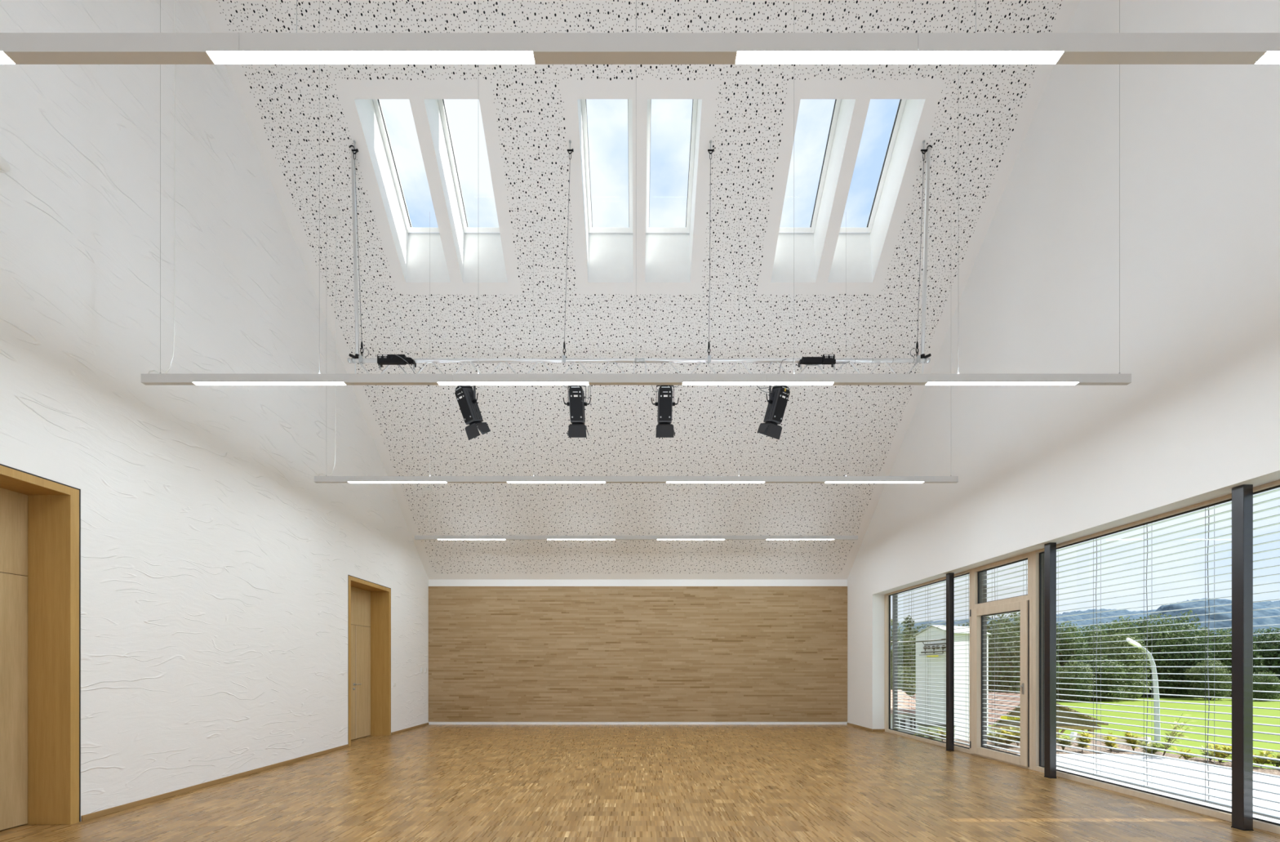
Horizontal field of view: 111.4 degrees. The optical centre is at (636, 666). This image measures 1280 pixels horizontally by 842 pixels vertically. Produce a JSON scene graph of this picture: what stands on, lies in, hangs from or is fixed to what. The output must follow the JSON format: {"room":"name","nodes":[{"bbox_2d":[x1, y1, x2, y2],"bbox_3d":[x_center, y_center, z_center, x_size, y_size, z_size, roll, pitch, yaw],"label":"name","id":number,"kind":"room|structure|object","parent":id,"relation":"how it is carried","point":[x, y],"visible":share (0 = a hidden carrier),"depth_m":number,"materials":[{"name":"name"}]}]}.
{"room":"community hall","nodes":[
{"label":"community hall","id":0,"kind":"room"},
{"bbox_2d":[0,0,428,815],"bbox_3d":[-5.203,-3.731,3.798,0.370,10.262,13.516,0,0,0],"label":"wall","id":1,"kind":"structure","parent":0,"point":[215,566],"depth_m":4.80,"materials":[{"name":"white paint"}]},
{"bbox_2d":[0,155,10,173],"bbox_3d":[-4.987,-3.950,3.425,0.062,0.103,0.103,0,0,0],"label":"smoke detector","id":2,"kind":"object","parent":1,"relation":"attached to","point":[4,166],"visible":1,"depth_m":3.43,"materials":[{"name":"white plastic"}]},
{"bbox_2d":[0,463,80,830],"bbox_3d":[-5.237,-0.101,3.278,0.445,3.001,1.334,0,0,0],"label":"door","id":3,"kind":"structure","parent":1,"relation":"in","point":[40,517],"depth_m":3.87,"materials":[{"name":"brown wood"}]},
{"bbox_2d":[80,743,348,821],"bbox_3d":[-5.010,1.374,5.774,0.016,0.052,3.655,0,0,0],"label":"baseboard","id":4,"kind":"structure","parent":1,"relation":"attached to","point":[105,811],"depth_m":4.94,"materials":[{"name":"brown wood"}]},
{"bbox_2d":[347,574,391,746],"bbox_3d":[-5.237,-0.101,8.271,0.445,3.001,1.334,0,0,0],"label":"door","id":5,"kind":"structure","parent":1,"relation":"in","point":[369,603],"depth_m":8.77,"materials":[{"name":"brown wood"}]},
{"bbox_2d":[391,722,428,734],"bbox_3d":[-5.010,1.374,9.735,0.016,0.052,1.590,0,0,0],"label":"baseboard","id":6,"kind":"structure","parent":1,"relation":"attached to","point":[426,723],"depth_m":9.61,"materials":[{"name":"brown wood"}]},
{"bbox_2d":[428,579,847,586],"bbox_3d":[-0.009,-0.363,10.706,10.818,3.526,0.300,0,0,0],"label":"wall","id":7,"kind":"structure","parent":0,"point":[431,582],"depth_m":10.56,"materials":[{"name":"white paint"}]},
{"bbox_2d":[428,721,847,724],"bbox_3d":[0.041,1.365,10.550,10.110,0.070,0.011,0,0,0],"label":"baseboard","id":8,"kind":"structure","parent":7,"relation":"attached to","point":[429,722],"depth_m":10.54,"materials":[{"name":"white paint"}]},
{"bbox_2d":[428,586,847,721],"bbox_3d":[0.041,-0.304,10.544,10.110,3.265,0.020,0,0,0],"label":"cladding","id":9,"kind":"object","parent":7,"relation":"attached to","point":[496,653],"visible":1,"depth_m":10.54,"materials":[{"name":"brown wood"}]},
{"bbox_2d":[199,0,1079,579],"bbox_3d":[0.041,-5.482,3.798,10.118,6.760,13.516,0,0,0],"label":"ceiling","id":10,"kind":"structure","parent":0,"point":[975,119],"depth_m":6.78,"materials":[{"name":"white paint"}]},
{"bbox_2d":[349,145,359,358],"bbox_3d":[-3.734,-5.475,5.794,0.127,2.807,0.073,0,0,0],"label":"tube","id":11,"kind":"object","parent":10,"relation":"hanging from","point":[353,169],"visible":0.97,"depth_m":5.78,"materials":[{"name":"metal"}]},
{"bbox_2d":[351,140,368,364],"bbox_3d":[-3.649,-5.466,5.788,0.213,2.888,0.090,0,0,-17],"label":"rope","id":12,"kind":"object","parent":10,"relation":"hanging from","point":[360,357],"visible":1,"depth_m":5.77,"materials":[{"name":"metal"}]},
{"bbox_2d":[354,98,450,282],"bbox_3d":[-3.211,-6.849,6.183,0.695,1.850,1.349,0,0,0],"label":"window","id":13,"kind":"structure","parent":10,"relation":"attached to","point":[420,253],"depth_m":6.50,"materials":[{"name":"white paint"}]},
{"bbox_2d":[423,98,507,282],"bbox_3d":[-2.331,-6.849,6.183,0.695,1.850,1.349,0,0,0],"label":"window","id":14,"kind":"structure","parent":10,"relation":"attached to","point":[479,251],"depth_m":6.64,"materials":[{"name":"white paint"}]},
{"bbox_2d":[562,140,573,364],"bbox_3d":[-0.899,-5.466,5.777,0.162,2.888,0.074,0,0,20],"label":"rope","id":15,"kind":"object","parent":10,"relation":"hanging from","point":[570,141],"visible":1,"depth_m":5.77,"materials":[{"name":"metal"}]},
{"bbox_2d":[346,357,930,373],"bbox_3d":[0.035,-3.937,5.800,7.730,0.310,0.060,0,0,0],"label":"lighting truss","id":16,"kind":"object","parent":15,"relation":"hanging from","point":[642,360],"visible":0.58,"depth_m":5.79,"materials":[{"name":"metal"}]},
{"bbox_2d":[377,354,416,369],"bbox_3d":[-3.168,-4.014,5.771,0.485,0.159,0.118,0,0,0],"label":"box","id":17,"kind":"object","parent":16,"relation":"attached to","point":[382,359],"visible":1,"depth_m":5.72,"materials":[{"name":"metal"}]},
{"bbox_2d":[454,384,490,439],"bbox_3d":[-2.191,-3.461,5.847,0.376,0.775,0.451,0,0,33],"label":"spotlight","id":18,"kind":"object","parent":16,"relation":"hanging from","point":[465,395],"visible":0.84,"depth_m":5.76,"materials":[{"name":"black metal"}]},
{"bbox_2d":[562,384,591,437],"bbox_3d":[-0.782,-3.459,5.851,0.384,0.780,0.423,0,0,0],"label":"spotlight","id":19,"kind":"object","parent":16,"relation":"hanging from","point":[577,428],"visible":0.88,"depth_m":5.77,"materials":[{"name":"black metal"}]},
{"bbox_2d":[650,385,679,437],"bbox_3d":[0.382,-3.459,5.851,0.376,0.780,0.423,0,0,0],"label":"spotlight","id":20,"kind":"object","parent":16,"relation":"hanging from","point":[664,428],"visible":0.85,"depth_m":5.76,"materials":[{"name":"black metal"}]},
{"bbox_2d":[755,384,790,439],"bbox_3d":[1.823,-3.460,5.856,0.434,0.778,0.431,0,0,13],"label":"spotlight","id":21,"kind":"object","parent":16,"relation":"hanging from","point":[779,395],"visible":0.85,"depth_m":5.76,"materials":[{"name":"black metal"}]},
{"bbox_2d":[798,354,835,369],"bbox_3d":[2.399,-4.014,5.776,0.478,0.159,0.108,0,0,0],"label":"box","id":22,"kind":"object","parent":16,"relation":"attached to","point":[825,358],"visible":1,"depth_m":5.74,"materials":[{"name":"metal"}]},
{"bbox_2d":[577,98,633,282],"bbox_3d":[-0.396,-6.849,6.183,0.695,1.850,1.349,0,0,0],"label":"window","id":23,"kind":"structure","parent":10,"relation":"attached to","point":[609,251],"depth_m":6.75,"materials":[{"name":"white paint"}]},
{"bbox_2d":[141,0,1131,385],"bbox_3d":[0.000,-5.628,4.030,9.120,6.027,0.057,0,0,0],"label":"pendant lamp","id":24,"kind":"object","parent":10,"relation":"hanging from","point":[160,379],"visible":0.94,"depth_m":4.02,"materials":[{"name":"metal"}]},
{"bbox_2d":[314,208,958,482],"bbox_3d":[0.000,-4.547,6.193,9.120,3.864,0.057,0,0,0],"label":"pendant lamp","id":25,"kind":"object","parent":10,"relation":"hanging from","point":[326,478],"visible":0.98,"depth_m":6.18,"materials":[{"name":"metal"}]},
{"bbox_2d":[414,487,857,539],"bbox_3d":[0.000,-3.148,8.990,9.120,1.067,0.057,0,0,0],"label":"pendant lamp","id":26,"kind":"object","parent":10,"relation":"hanging from","point":[423,536],"visible":1,"depth_m":8.98,"materials":[{"name":"metal"}]},
{"bbox_2d":[0,0,1279,64],"bbox_3d":[0.000,-4.787,1.887,9.120,4.344,0.057,0,0,0],"label":"pendant lamp","id":27,"kind":"object","parent":10,"relation":"hanging from","point":[17,48],"visible":1,"depth_m":1.86,"materials":[{"name":"metal"}]},
{"bbox_2d":[644,98,702,282],"bbox_3d":[0.484,-6.849,6.183,0.695,1.850,1.349,0,0,0],"label":"window","id":28,"kind":"structure","parent":10,"relation":"attached to","point":[668,251],"depth_m":6.75,"materials":[{"name":"white paint"}]},
{"bbox_2d":[707,140,714,364],"bbox_3d":[0.983,-5.466,5.786,0.082,2.888,0.102,0,0,0],"label":"rope","id":29,"kind":"object","parent":10,"relation":"hanging from","point":[710,141],"visible":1,"depth_m":5.77,"materials":[{"name":"metal"}]},
{"bbox_2d":[770,98,855,282],"bbox_3d":[2.421,-6.849,6.183,0.695,1.850,1.349,0,0,0],"label":"window","id":30,"kind":"structure","parent":10,"relation":"attached to","point":[798,251],"depth_m":6.64,"materials":[{"name":"white paint"}]},
{"bbox_2d":[827,98,925,282],"bbox_3d":[3.301,-6.849,6.183,0.695,1.850,1.349,0,0,0],"label":"window","id":31,"kind":"structure","parent":10,"relation":"attached to","point":[864,246],"depth_m":6.48,"materials":[{"name":"white paint"}]},
{"bbox_2d":[910,140,928,363],"bbox_3d":[3.736,-5.466,5.790,0.211,2.888,0.088,0,0,16],"label":"rope","id":32,"kind":"object","parent":10,"relation":"hanging from","point":[918,357],"visible":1,"depth_m":5.77,"materials":[{"name":"metal"}]},
{"bbox_2d":[920,145,932,358],"bbox_3d":[3.841,-5.475,5.789,0.144,2.807,0.062,0,0,13],"label":"tube","id":33,"kind":"object","parent":10,"relation":"hanging from","point":[928,153],"visible":0.99,"depth_m":5.78,"materials":[{"name":"metal"}]},
{"bbox_2d":[0,724,1279,841],"bbox_3d":[-0.039,1.425,3.798,10.998,0.050,14.116,0,0,0],"label":"floor","id":34,"kind":"structure","parent":0,"point":[430,782],"depth_m":4.62,"materials":[{"name":"brown wood"}]},
{"bbox_2d":[946,572,954,751],"bbox_3d":[5.227,-0.077,7.275,0.086,2.955,0.080,0,0,0],"label":"steel column","id":35,"kind":"structure","parent":34,"relation":"on","point":[950,575],"depth_m":7.24,"materials":[{"name":"black metal"}]},
{"bbox_2d":[1044,542,1057,777],"bbox_3d":[5.227,-0.077,5.513,0.086,2.955,0.080,0,0,0],"label":"steel column","id":36,"kind":"structure","parent":34,"relation":"on","point":[1050,548],"depth_m":5.48,"materials":[{"name":"black metal"}]},
{"bbox_2d":[1231,484,1253,830],"bbox_3d":[5.227,-0.077,3.767,0.086,2.955,0.080,0,0,0],"label":"steel column","id":37,"kind":"structure","parent":34,"relation":"on","point":[1242,495],"depth_m":3.73,"materials":[{"name":"black metal"}]},
{"bbox_2d":[1253,497,1279,506],"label":"blind","id":38,"kind":"object","parent":37,"relation":"attached to","point":[1277,498],"depth_m":3.85,"materials":[{"name":"paint"}]},
{"bbox_2d":[1253,505,1279,514],"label":"blind","id":39,"kind":"object","parent":37,"relation":"attached to","point":[1278,506],"depth_m":3.85,"materials":[{"name":"paint"}]},
{"bbox_2d":[847,0,1279,728],"bbox_3d":[5.230,-3.731,3.798,0.260,10.262,13.516,0,0,0],"label":"wall","id":40,"kind":"structure","parent":0,"point":[1197,418],"depth_m":4.71,"materials":[{"name":"white paint"}]},
{"bbox_2d":[847,722,884,731],"bbox_3d":[5.222,1.374,9.974,0.276,0.052,1.116,0,0,0],"label":"baseboard","id":41,"kind":"structure","parent":40,"relation":"attached to","point":[848,723],"depth_m":9.64,"materials":[{"name":"brown wood"}]},
{"bbox_2d":[884,568,971,753],"bbox_3d":[5.410,-0.092,8.230,0.090,2.985,2.458,0,0,0],"label":"window","id":42,"kind":"structure","parent":40,"relation":"in","point":[887,728],"depth_m":9.28,"materials":[{"name":"brown wood"}]},
{"bbox_2d":[892,573,969,746],"bbox_3d":[5.545,-0.185,8.190,0.110,3.110,2.334,0,0,0],"label":"blind","id":43,"kind":"object","parent":42,"relation":"attached to","point":[895,597],"visible":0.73,"depth_m":8.65,"materials":[{"name":"paint"}]},
{"bbox_2d":[969,551,1031,769],"bbox_3d":[5.369,-0.092,6.460,0.173,2.985,1.078,0,0,0],"label":"door","id":44,"kind":"structure","parent":40,"relation":"in","point":[1023,603],"depth_m":6.39,"materials":[{"name":"brown wood"}]},
{"bbox_2d":[980,552,1044,765],"bbox_3d":[5.545,-0.185,6.455,0.110,3.110,1.054,0,0,0],"label":"blind","id":45,"kind":"object","parent":40,"relation":"attached to","point":[984,579],"visible":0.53,"depth_m":6.67,"materials":[{"name":"paint"}]},
{"bbox_2d":[1031,493,1231,821],"bbox_3d":[5.410,-0.092,4.910,0.090,2.985,2.019,0,0,0],"label":"window","id":46,"kind":"structure","parent":40,"relation":"in","point":[1037,555],"depth_m":5.57,"materials":[{"name":"brown wood"}]},
{"bbox_2d":[1056,502,1231,808],"bbox_3d":[5.545,-0.185,4.933,0.110,3.110,1.879,0,0,0],"label":"blind","id":47,"kind":"object","parent":46,"relation":"attached to","point":[1213,802],"visible":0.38,"depth_m":4.75,"materials":[{"name":"paint"}]},
{"bbox_2d":[1253,488,1279,497],"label":"blind","id":48,"kind":"object","parent":40,"relation":"attached to","point":[1277,490],"depth_m":3.84,"materials":[{"name":"paint"}]},
{"bbox_2d":[1253,479,1279,834],"bbox_3d":[5.410,-0.092,2.749,0.090,2.985,2.298,0,0,0],"label":"window","id":49,"kind":"structure","parent":40,"relation":"in","point":[1274,827],"depth_m":3.73,"materials":[{"name":"brown wood"}]},
{"bbox_2d":[1253,770,1279,777],"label":"blind","id":50,"kind":"object","parent":40,"relation":"attached to","point":[1255,772],"depth_m":3.82,"materials":[{"name":"paint"}]},
{"bbox_2d":[1253,778,1279,786],"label":"blind","id":51,"kind":"object","parent":40,"relation":"attached to","point":[1255,780],"depth_m":3.82,"materials":[{"name":"paint"}]},
{"bbox_2d":[1253,786,1279,795],"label":"blind","id":52,"kind":"object","parent":40,"relation":"attached to","point":[1255,788],"depth_m":3.82,"materials":[{"name":"paint"}]},
{"bbox_2d":[1253,795,1279,803],"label":"blind","id":53,"kind":"object","parent":40,"relation":"attached to","point":[1254,796],"depth_m":3.83,"materials":[{"name":"paint"}]},
{"bbox_2d":[1253,803,1279,819],"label":"blind","id":54,"kind":"object","parent":40,"relation":"attached to","point":[1267,815],"depth_m":3.82,"materials":[{"name":"paint"}]},
{"label":"outside","id":55,"kind":"structure","parent":0,"visible":0},
{"bbox_2d":[988,693,1279,768],"bbox_3d":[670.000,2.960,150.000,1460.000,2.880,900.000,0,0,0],"label":"ground","id":56,"kind":"structure","parent":55,"point":[1269,704],"depth_m":36.64,"materials":[{"name":"green plant"}]},
{"bbox_2d":[890,618,915,694],"bbox_3d":[22.217,0.143,37.929,5.722,8.850,4.704,0,0,28],"label":"tree","id":57,"kind":"object","parent":56,"relation":"on","point":[900,648],"visible":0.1,"depth_m":36.65,"materials":[{"name":"green plant"}]},
{"bbox_2d":[890,689,915,733],"bbox_3d":[13.728,2.965,27.000,5.307,3.070,5.800,0,0,0],"label":"house","id":58,"kind":"structure","parent":56,"relation":"on","point":[899,691],"depth_m":24.50,"materials":[{"name":"white paint"}]},
{"bbox_2d":[890,665,915,696],"bbox_3d":[19.744,2.131,32.945,3.778,4.651,3.216,0,0,32],"label":"tree","id":59,"kind":"object","parent":56,"relation":"on","point":[901,672],"visible":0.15,"depth_m":32.29,"materials":[{"name":"green plant"}]},
{"bbox_2d":[897,616,917,686],"bbox_3d":[24.883,-0.156,40.055,4.402,9.123,4.441,0,0,38],"label":"tree","id":60,"kind":"object","parent":56,"relation":"on","point":[907,618],"visible":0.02,"depth_m":39.76,"materials":[{"name":"green plant"}]},
{"bbox_2d":[916,722,956,740],"bbox_3d":[14.083,3.591,20.500,1.380,1.819,0.700,0,0,0],"label":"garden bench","id":61,"kind":"object","parent":56,"relation":"on","point":[918,723],"visible":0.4,"depth_m":20.20,"materials":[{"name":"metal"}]},
{"bbox_2d":[912,624,990,739],"bbox_3d":[16.685,1.135,23.277,3.109,6.630,2.120,0,0,-17],"label":"building","id":62,"kind":"structure","parent":56,"relation":"on","point":[957,657],"depth_m":22.57,"materials":[{"name":"white paint"}]},
{"bbox_2d":[890,638,946,643],"bbox_3d":[12.479,-1.272,21.077,6.742,0.307,0.086,0,0,-19],"label":"overhead cable","id":63,"kind":"object","parent":62,"relation":"attached to","point":[915,641],"visible":0.36,"depth_m":21.65,"materials":[{"name":"grey metal"}]},
{"bbox_2d":[986,613,1017,633],"bbox_3d":[49.035,-1.452,59.922,6.441,12.118,7.419,0,0,-41],"label":"tree","id":64,"kind":"object","parent":56,"relation":"on","point":[988,617],"visible":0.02,"depth_m":59.77,"materials":[{"name":"green plant"}]},
{"bbox_2d":[986,620,1020,693],"bbox_3d":[29.638,0.309,35.938,4.862,8.473,4.681,0,0,-28],"label":"tree","id":65,"kind":"object","parent":56,"relation":"on","point":[996,651],"visible":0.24,"depth_m":34.92,"materials":[{"name":"green plant"}]},
{"bbox_2d":[988,611,1020,668],"bbox_3d":[49.997,-1.586,57.939,7.518,12.443,5.932,0,0,-33],"label":"tree","id":66,"kind":"object","parent":56,"relation":"on","point":[1014,613],"visible":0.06,"depth_m":57.75,"materials":[{"name":"green plant"}]},
{"bbox_2d":[911,691,1108,737],"bbox_3d":[21.732,3.004,27.078,8.439,2.993,6.157,0,0,0],"label":"shelter","id":67,"kind":"object","parent":56,"relation":"on","point":[990,696],"visible":0.3,"depth_m":24.12,"materials":[{"name":"ceramic"}]},
{"bbox_2d":[988,613,1061,696],"bbox_3d":[33.289,-0.090,38.113,4.439,9.333,5.700,0,0,-25],"label":"tree","id":68,"kind":"object","parent":56,"relation":"on","point":[1018,628],"visible":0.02,"depth_m":37.84,"materials":[{"name":"green plant"}]},
{"bbox_2d":[1008,622,1068,680],"bbox_3d":[56.796,-1.463,61.967,7.591,12.141,6.184,0,0,28],"label":"tree","id":69,"kind":"object","parent":56,"relation":"on","point":[1061,640],"visible":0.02,"depth_m":59.82,"materials":[{"name":"green plant"}]},
{"bbox_2d":[1056,620,1092,697],"bbox_3d":[59.934,-0.861,62.156,5.986,10.936,7.790,0,0,-12],"label":"tree","id":70,"kind":"object","parent":56,"relation":"on","point":[1077,646],"visible":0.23,"depth_m":59.63,"materials":[{"name":"green plant"}]},
{"bbox_2d":[1056,661,1096,701],"bbox_3d":[55.224,1.841,55.114,3.838,5.245,4.067,0,0,-35],"label":"tree","id":71,"kind":"object","parent":56,"relation":"on","point":[1076,668],"visible":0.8,"depth_m":54.48,"materials":[{"name":"green plant"}]},
{"bbox_2d":[1066,623,1115,656],"bbox_3d":[65.140,-0.833,62.841,6.213,10.879,7.544,0,0,34],"label":"tree","id":72,"kind":"object","parent":56,"relation":"on","point":[1090,633],"visible":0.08,"depth_m":62.06,"materials":[{"name":"green plant"}]},
{"bbox_2d":[1059,653,1131,700],"bbox_3d":[59.468,1.376,56.842,5.994,6.287,7.712,0,0,-14],"label":"tree","id":73,"kind":"object","parent":56,"relation":"on","point":[1107,669],"visible":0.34,"depth_m":55.12,"materials":[{"name":"green plant"}]},
{"bbox_2d":[1087,631,1153,700],"bbox_3d":[63.913,-0.026,58.240,6.458,9.073,6.696,0,0,43],"label":"tree","id":74,"kind":"object","parent":56,"relation":"on","point":[1122,650],"visible":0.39,"depth_m":56.59,"materials":[{"name":"green plant"}]},
{"bbox_2d":[1097,620,1152,696],"bbox_3d":[69.559,-1.142,62.847,5.851,11.520,7.329,0,0,3],"label":"tree","id":75,"kind":"object","parent":56,"relation":"on","point":[1109,626],"visible":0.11,"depth_m":62.05,"materials":[{"name":"green plant"}]},
{"bbox_2d":[1116,618,1168,695],"bbox_3d":[75.104,-1.303,66.116,6.690,11.811,7.361,0,0,-19],"label":"tree","id":76,"kind":"object","parent":56,"relation":"on","point":[1140,628],"visible":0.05,"depth_m":63.55,"materials":[{"name":"green plant"}]},
{"bbox_2d":[1125,637,1160,740],"bbox_3d":[30.168,1.343,26.000,1.977,6.119,0.357,0,0,0],"label":"street lamp","id":77,"kind":"object","parent":56,"relation":"on","point":[1155,683],"visible":0.89,"depth_m":25.93,"materials":[{"name":"white metal"}]},
{"bbox_2d":[1016,753,1279,822],"bbox_3d":[6.835,1.495,0.595,2.930,0.130,13.110,0,0,0],"label":"terrace","id":78,"kind":"object","parent":56,"relation":"on","point":[1224,771],"visible":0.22,"depth_m":5.66,"materials":[{"name":"concrete"}]},
{"bbox_2d":[1113,613,1191,697],"bbox_3d":[75.144,-1.587,64.234,6.109,12.446,7.421,0,0,-1],"label":"tree","id":79,"kind":"object","parent":56,"relation":"on","point":[1166,634],"visible":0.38,"depth_m":62.06,"materials":[{"name":"green plant"}]},
{"bbox_2d":[1137,609,1200,693],"bbox_3d":[80.591,-1.888,66.895,7.004,13.072,6.515,0,0,10],"label":"tree","id":80,"kind":"object","parent":56,"relation":"on","point":[1186,618],"visible":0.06,"depth_m":65.36,"materials":[{"name":"green plant"}]},
{"bbox_2d":[1148,619,1222,697],"bbox_3d":[77.889,-1.066,62.870,6.589,11.320,7.557,0,0,-13],"label":"tree","id":81,"kind":"object","parent":56,"relation":"on","point":[1189,647],"visible":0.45,"depth_m":61.34,"materials":[{"name":"green plant"}]},
{"bbox_2d":[1157,623,1226,694],"bbox_3d":[83.721,-0.978,66.094,6.785,11.181,7.476,0,0,-42],"label":"tree","id":82,"kind":"object","parent":56,"relation":"on","point":[1210,633],"visible":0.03,"depth_m":64.24,"materials":[{"name":"green plant"}]},
{"bbox_2d":[1183,659,1231,699],"bbox_3d":[76.057,1.714,57.962,4.034,5.505,3.713,0,0,-10],"label":"tree","id":83,"kind":"object","parent":56,"relation":"on","point":[1194,670],"visible":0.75,"depth_m":57.52,"materials":[{"name":"green plant"}]},
{"bbox_2d":[1194,628,1256,695],"bbox_3d":[85.292,-0.647,64.054,6.356,10.491,6.709,0,0,-34],"label":"tree","id":84,"kind":"object","parent":56,"relation":"on","point":[1228,654],"visible":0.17,"depth_m":62.75,"materials":[{"name":"green plant"}]},
{"bbox_2d":[1216,627,1276,695],"bbox_3d":[90.069,-0.666,65.893,7.037,10.491,7.085,0,0,-22],"label":"tree","id":85,"kind":"object","parent":56,"relation":"on","point":[1224,631],"visible":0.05,"depth_m":63.97,"materials":[{"name":"green plant"}]},
{"bbox_2d":[1227,636,1276,692],"bbox_3d":[88.126,-0.664,62.978,5.566,10.139,4.872,0,0,-3],"label":"tree","id":86,"kind":"object","parent":56,"relation":"on","point":[1255,669],"visible":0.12,"depth_m":61.91,"materials":[{"name":"green plant"}]},
{"bbox_2d":[1253,671,1279,700],"bbox_3d":[80.158,2.522,55.978,3.221,3.905,3.276,0,0,-26],"label":"tree","id":87,"kind":"object","parent":56,"relation":"on","point":[1256,686],"visible":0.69,"depth_m":55.32,"materials":[{"name":"green plant"}]},
{"bbox_2d":[1253,626,1279,694],"bbox_3d":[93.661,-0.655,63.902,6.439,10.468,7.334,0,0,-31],"label":"tree","id":88,"kind":"object","parent":56,"relation":"on","point":[1270,645],"visible":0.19,"depth_m":63.32,"materials":[{"name":"green plant"}]},
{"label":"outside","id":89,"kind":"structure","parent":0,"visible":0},
{"bbox_2d":[890,608,1156,648],"bbox_3d":[427.143,-30.443,495.000,448.276,76.345,170.000,0,0,0],"label":"wooded hill","id":90,"kind":"structure","parent":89,"point":[1119,612],"depth_m":486.13,"materials":[{"name":"plant"}]},
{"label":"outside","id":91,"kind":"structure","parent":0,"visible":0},
{"bbox_2d":[1126,597,1279,638],"bbox_3d":[708.227,-32.179,415.000,444.335,79.812,170.000,0,0,0],"label":"wooded hill","id":92,"kind":"structure","parent":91,"point":[1266,604],"depth_m":401.35,"materials":[{"name":"plant"}]},
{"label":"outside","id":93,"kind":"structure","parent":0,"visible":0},
{"bbox_2d":[942,738,1279,775],"bbox_3d":[7.200,1.452,2.820,3.600,0.030,11.640,0,0,0],"label":"bark mulch","id":94,"kind":"object","parent":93,"point":[1270,771],"visible":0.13,"depth_m":7.48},
{"bbox_2d":[986,729,1008,746],"bbox_3d":[6.515,1.306,7.996,0.382,0.293,0.480,0,0,-35],"label":"shrub","id":95,"kind":"object","parent":94,"relation":"on","point":[989,733],"visible":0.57,"depth_m":7.90,"materials":[{"name":"green plant"}]},
{"bbox_2d":[995,727,1020,746],"bbox_3d":[6.721,1.283,7.967,0.377,0.338,0.445,0,0,0],"label":"shrub","id":96,"kind":"object","parent":94,"relation":"on","point":[1004,731],"visible":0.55,"depth_m":7.90,"materials":[{"name":"green plant"}]},
{"bbox_2d":[1000,724,1020,746],"bbox_3d":[6.939,1.255,7.988,0.408,0.392,0.426,0,0,-32],"label":"shrub","id":97,"kind":"object","parent":94,"relation":"on","point":[1011,727],"visible":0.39,"depth_m":7.95,"materials":[{"name":"green plant"}]},
{"bbox_2d":[1056,734,1075,750],"bbox_3d":[7.353,1.293,7.561,0.321,0.318,0.336,0,0,0],"label":"shrub","id":98,"kind":"object","parent":94,"relation":"on","point":[1063,742],"visible":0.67,"depth_m":7.51,"materials":[{"name":"green plant"}]},
{"bbox_2d":[1075,732,1095,751],"bbox_3d":[7.620,1.270,7.414,0.286,0.364,0.333,0,0,30],"label":"shrub","id":99,"kind":"object","parent":94,"relation":"on","point":[1084,734],"visible":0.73,"depth_m":7.40,"materials":[{"name":"green plant"}]},
{"bbox_2d":[1069,731,1151,747],"bbox_3d":[10.184,1.758,9.425,2.061,0.648,0.350,0,0,0],"label":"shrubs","id":100,"kind":"object","parent":94,"relation":"on","point":[1098,736],"visible":0.11,"depth_m":9.51,"materials":[{"name":"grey plant"}]},
{"bbox_2d":[1102,731,1119,751],"bbox_3d":[8.047,1.277,7.408,0.295,0.350,0.297,0,0,0],"label":"shrub","id":101,"kind":"object","parent":94,"relation":"on","point":[1108,737],"visible":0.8,"depth_m":7.40,"materials":[{"name":"green plant"}]},
{"bbox_2d":[1121,728,1142,751],"bbox_3d":[8.511,1.262,7.501,0.269,0.379,0.298,0,0,0],"label":"shrub","id":102,"kind":"object","parent":94,"relation":"on","point":[1128,735],"visible":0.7,"depth_m":7.48,"materials":[{"name":"green plant"}]},
{"bbox_2d":[1137,738,1164,755],"bbox_3d":[8.342,1.312,7.096,0.396,0.282,0.317,0,0,0],"label":"shrub","id":103,"kind":"object","parent":94,"relation":"on","point":[1148,744],"visible":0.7,"depth_m":7.06,"materials":[{"name":"green plant"}]},
{"bbox_2d":[1157,713,1194,755],"bbox_3d":[8.601,1.084,6.928,0.698,0.737,0.414,0,0,-27],"label":"shrub","id":104,"kind":"object","parent":94,"relation":"on","point":[1173,732],"visible":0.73,"depth_m":6.87,"materials":[{"name":"green plant"}]},
{"bbox_2d":[1169,746,1197,759],"bbox_3d":[8.516,1.351,6.780,0.215,0.204,0.287,0,0,-26],"label":"shrub","id":105,"kind":"object","parent":94,"relation":"on","point":[1184,756],"visible":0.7,"depth_m":6.77,"materials":[{"name":"green plant"}]},
{"bbox_2d":[1197,743,1213,759],"bbox_3d":[8.879,1.333,6.744,0.330,0.238,0.346,0,0,16],"label":"shrub","id":106,"kind":"object","parent":94,"relation":"on","point":[1202,750],"visible":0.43,"depth_m":6.77,"materials":[{"name":"green plant"}]},
{"bbox_2d":[1205,738,1231,763],"bbox_3d":[8.770,1.264,6.551,0.368,0.376,0.425,0,0,0],"label":"shrub","id":107,"kind":"object","parent":94,"relation":"on","point":[1217,754],"visible":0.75,"depth_m":6.54,"materials":[{"name":"green plant"}]},
{"bbox_2d":[1253,750,1279,767],"bbox_3d":[9.017,1.310,6.285,0.379,0.286,0.446,0,0,0],"label":"shrub","id":108,"kind":"object","parent":94,"relation":"on","point":[1258,760],"visible":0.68,"depth_m":6.27,"materials":[{"name":"green plant"}]},
{"bbox_2d":[1258,747,1279,766],"bbox_3d":[9.125,1.308,6.185,0.330,0.289,0.392,0,0,-37],"label":"shrub","id":109,"kind":"object","parent":94,"relation":"on","point":[1277,763],"visible":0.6,"depth_m":6.20,"materials":[{"name":"green plant"}]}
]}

